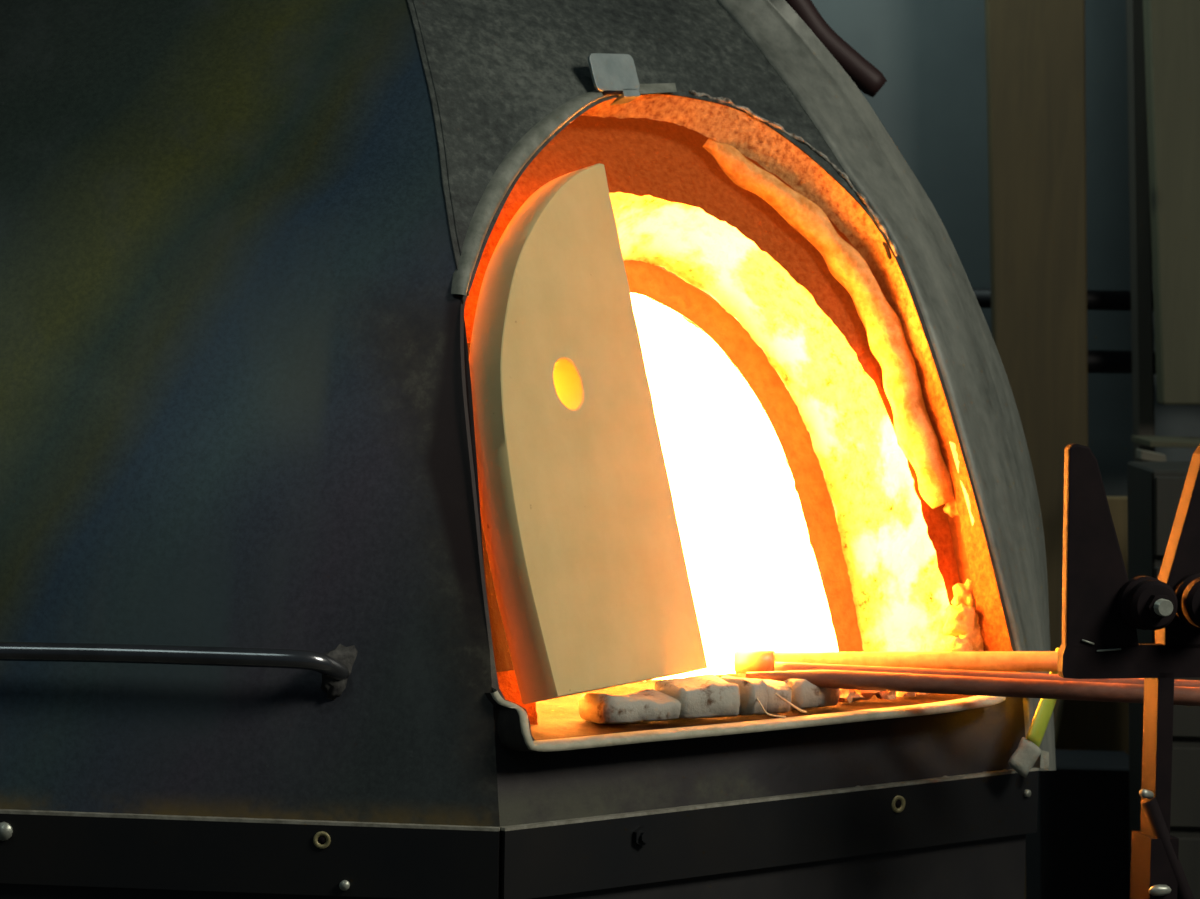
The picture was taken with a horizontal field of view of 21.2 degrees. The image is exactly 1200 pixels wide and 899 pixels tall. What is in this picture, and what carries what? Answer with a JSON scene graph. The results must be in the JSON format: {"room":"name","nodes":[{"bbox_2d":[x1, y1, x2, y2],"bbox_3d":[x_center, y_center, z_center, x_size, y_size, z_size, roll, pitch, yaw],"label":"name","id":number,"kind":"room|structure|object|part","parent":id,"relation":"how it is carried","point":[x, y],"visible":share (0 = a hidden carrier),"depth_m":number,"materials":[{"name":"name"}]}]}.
{"room":"industrial interior","nodes":[
{"label":"industrial interior","id":0,"kind":"room"},
{"bbox_2d":[811,0,1199,495],"bbox_3d":[0.014,-0.805,6.767,12.000,4.400,0.200,1,3,0],"label":"wall","id":1,"kind":"structure","parent":0,"point":[930,54],"depth_m":6.67,"materials":[{"name":"paint"}]},
{"bbox_2d":[972,288,1153,310],"bbox_3d":[0.981,-0.306,6.542,0.899,0.041,0.040,1,3,0],"label":"rod","id":2,"kind":"object","parent":1,"relation":"attached to","point":[1116,300],"visible":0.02,"depth_m":6.53,"materials":[{"name":"black metal"}]},
{"bbox_2d":[1087,350,1155,373],"bbox_3d":[0.982,-0.180,6.549,0.900,0.047,0.046,1,3,0],"label":"rod","id":3,"kind":"object","parent":1,"relation":"attached to","point":[1099,361],"visible":0.02,"depth_m":6.53,"materials":[{"name":"black metal"}]},
{"label":"floor","id":4,"kind":"structure","parent":0,"visible":0},
{"bbox_2d":[0,0,1059,898],"bbox_3d":[-0.451,0.287,4.786,2.286,2.410,2.208,-1,4,-38],"label":"furnace","id":5,"kind":"object","parent":4,"relation":"on","point":[254,645],"visible":0.8,"depth_m":4.01,"materials":[{"name":"metal"}]},
{"bbox_3d":[-0.661,0.249,3.779,0.732,0.045,0.066,1,3,2],"label":"grab rail","id":6,"kind":"part","parent":5,"relation":"part of","materials":[{"name":"metal"}]},
{"bbox_3d":[-0.552,-0.241,4.213,1.000,1.300,0.939,1,3,6],"label":"dome panel","id":7,"kind":"part","parent":5,"relation":"part of","materials":[{"name":"metal"}]},
{"bbox_3d":[-0.640,0.473,3.781,1.050,0.083,0.010,1,3,6],"label":"band plate","id":8,"kind":"part","parent":5,"relation":"part of","materials":[{"name":"metal"}]},
{"bbox_3d":[-0.475,0.946,4.826,2.196,1.090,2.110,-1,4,-38],"label":"casing","id":9,"kind":"part","parent":5,"relation":"part of","materials":[{"name":"metal"}]},
{"bbox_2d":[469,163,706,703],"bbox_3d":[-0.046,-0.034,4.012,0.224,0.663,0.385,3,3,31],"label":"door","id":10,"kind":"structure","parent":5,"relation":"attached to","point":[584,547],"depth_m":3.98,"materials":[{"name":"ceramic"}]},
{"bbox_3d":[0.018,-0.506,4.298,0.024,0.054,0.085,4,4,45],"label":"plate","id":11,"kind":"part","parent":5,"relation":"part of","materials":[{"name":"grey metal"}]},
{"bbox_2d":[579,674,839,723],"bbox_3d":[0.148,0.309,4.021,0.369,0.047,0.101,-1,4,-34],"label":"bricks","id":12,"kind":"object","parent":5,"relation":"on","point":[700,696],"visible":0.97,"depth_m":3.97},
{"bbox_2d":[757,698,785,717],"bbox_3d":[0.202,0.318,3.997,0.027,0.029,0.064,-2,4,-40],"label":"thread","id":13,"kind":"object","parent":12,"relation":"on","point":[757,698],"visible":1,"depth_m":3.98,"materials":[{"name":"beige fabric"}]},
{"bbox_3d":[-0.039,-0.238,4.334,0.892,1.300,0.928,-1,4,-38],"label":"panel","id":14,"kind":"part","parent":5,"relation":"part of","materials":[{"name":"metal"}]},
{"bbox_3d":[0.233,0.477,3.997,0.881,0.083,0.010,-1,4,-38],"label":"band plate","id":15,"kind":"part","parent":5,"relation":"part of","materials":[{"name":"metal"}]},
{"bbox_2d":[775,693,806,712],"bbox_3d":[0.237,0.317,4.003,0.011,0.031,0.063,4,4,44],"label":"thread","id":16,"kind":"object","parent":5,"relation":"on","point":[776,694],"visible":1,"depth_m":4.01,"materials":[{"name":"beige fabric"}]},
{"bbox_2d":[838,689,864,702],"bbox_3d":[0.321,0.318,4.158,0.038,0.021,0.027,0,3,-21],"label":"crumb","id":17,"kind":"object","parent":5,"relation":"on","point":[846,695],"visible":0.68,"depth_m":4.15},
{"bbox_2d":[855,690,879,699],"bbox_3d":[0.340,0.309,4.190,0.052,0.036,0.044,3,3,27],"label":"crumb","id":18,"kind":"object","parent":5,"relation":"on","point":[867,694],"visible":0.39,"depth_m":4.17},
{"bbox_2d":[875,691,895,699],"bbox_3d":[0.374,0.318,4.196,0.028,0.020,0.025,2,3,10],"label":"crumb","id":19,"kind":"object","parent":5,"relation":"on","point":[886,695],"visible":0.67,"depth_m":4.19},
{"bbox_3d":[0.487,-0.119,4.596,0.526,1.210,0.692,-1,4,-38],"label":"flashing panel","id":20,"kind":"part","parent":5,"relation":"part of","materials":[{"name":"grey metal"}]},
{"bbox_2d":[896,692,915,696],"bbox_3d":[0.403,0.318,4.230,0.028,0.017,0.028,1,3,0],"label":"crumb","id":21,"kind":"object","parent":5,"relation":"on","point":[898,694],"visible":0.43,"depth_m":4.22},
{"bbox_2d":[746,670,1199,705],"bbox_3d":[0.760,0.311,4.008,1.161,0.035,0.025,1,3,9],"label":"blowpipe","id":22,"kind":"object","parent":5,"relation":"on","point":[836,679],"visible":0.97,"depth_m":4.04,"materials":[{"name":"brown metal"}]},
{"bbox_2d":[774,662,1199,686],"bbox_3d":[0.778,0.304,4.076,1.116,0.029,0.019,1,3,9],"label":"blowpipe","id":23,"kind":"object","parent":5,"relation":"on","point":[779,666],"visible":0.29,"depth_m":4.12,"materials":[{"name":"metal"}]},
{"bbox_2d":[985,0,1087,898],"bbox_3d":[0.883,0.104,6.458,0.285,2.642,0.050,1,3,0],"label":"wooden board","id":24,"kind":"object","parent":4,"relation":"on","point":[1036,89],"visible":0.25,"depth_m":6.41,"materials":[{"name":"brown wood"}]},
{"bbox_2d":[1025,749,1129,898],"bbox_3d":[0.892,1.010,5.870,0.223,0.895,0.220,1,3,0],"label":"box","id":25,"kind":"object","parent":4,"relation":"on","point":[1079,848],"visible":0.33,"depth_m":5.75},
{"bbox_2d":[1054,496,1128,754],"bbox_3d":[0.940,0.338,5.990,0.186,0.504,0.030,1,3,0],"label":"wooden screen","id":26,"kind":"object","parent":25,"relation":"attached to","point":[1079,725],"visible":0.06,"depth_m":5.98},
{"bbox_2d":[1057,443,1199,898],"bbox_3d":[0.689,0.774,3.811,0.549,1.578,0.463,0,3,-14],"label":"stand","id":27,"kind":"object","parent":4,"relation":"on","point":[1102,609],"visible":1,"depth_m":3.81,"materials":[{"name":"metal"}]},
{"bbox_2d":[734,650,1058,673],"bbox_3d":[0.785,0.277,4.166,1.242,0.089,0.031,2,3,14],"label":"blowpipe","id":28,"kind":"object","parent":27,"relation":"on","point":[745,661],"visible":0.66,"depth_m":4.25,"materials":[{"name":"metal"}]},
{"bbox_3d":[0.670,0.465,3.861,0.021,0.400,0.042,0,3,-14],"label":"post","id":29,"kind":"part","parent":27,"relation":"part of","materials":[{"name":"metal"}]},
{"bbox_2d":[1126,0,1154,461],"bbox_3d":[1.097,0.109,6.444,0.146,2.641,0.060,1,3,0],"label":"wooden post","id":30,"kind":"object","parent":4,"relation":"on","point":[1139,189],"visible":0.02,"depth_m":6.39,"materials":[{"name":"brown wood"}]},
{"bbox_2d":[1131,436,1199,447],"bbox_3d":[1.174,-0.014,6.267,0.231,0.012,0.220,1,3,0],"label":"wall shelf","id":31,"kind":"object","parent":30,"relation":"attached to","point":[1151,441],"visible":0.96,"depth_m":6.19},
{"bbox_2d":[1136,449,1166,461],"bbox_3d":[1.054,0.013,6.118,0.050,0.025,0.060,1,3,0],"label":"block","id":32,"kind":"object","parent":31,"relation":"attached to","point":[1144,455],"visible":0.88,"depth_m":6.09,"materials":[{"name":"grey"}]},
{"bbox_2d":[1143,0,1199,404],"bbox_3d":[1.180,-0.641,6.309,0.259,1.106,0.070,1,3,0],"label":"wooden board","id":33,"kind":"object","parent":30,"relation":"hanging from","point":[1171,27],"visible":1,"depth_m":6.28,"materials":[{"name":"brown wood"}]},
{"bbox_2d":[1127,462,1199,898],"bbox_3d":[1.062,0.751,5.569,0.283,1.451,0.274,1,3,0],"label":"cabinet","id":34,"kind":"object","parent":4,"relation":"on","point":[1154,489],"visible":0.37,"depth_m":5.43,"materials":[{"name":"black metal"}]}
]}

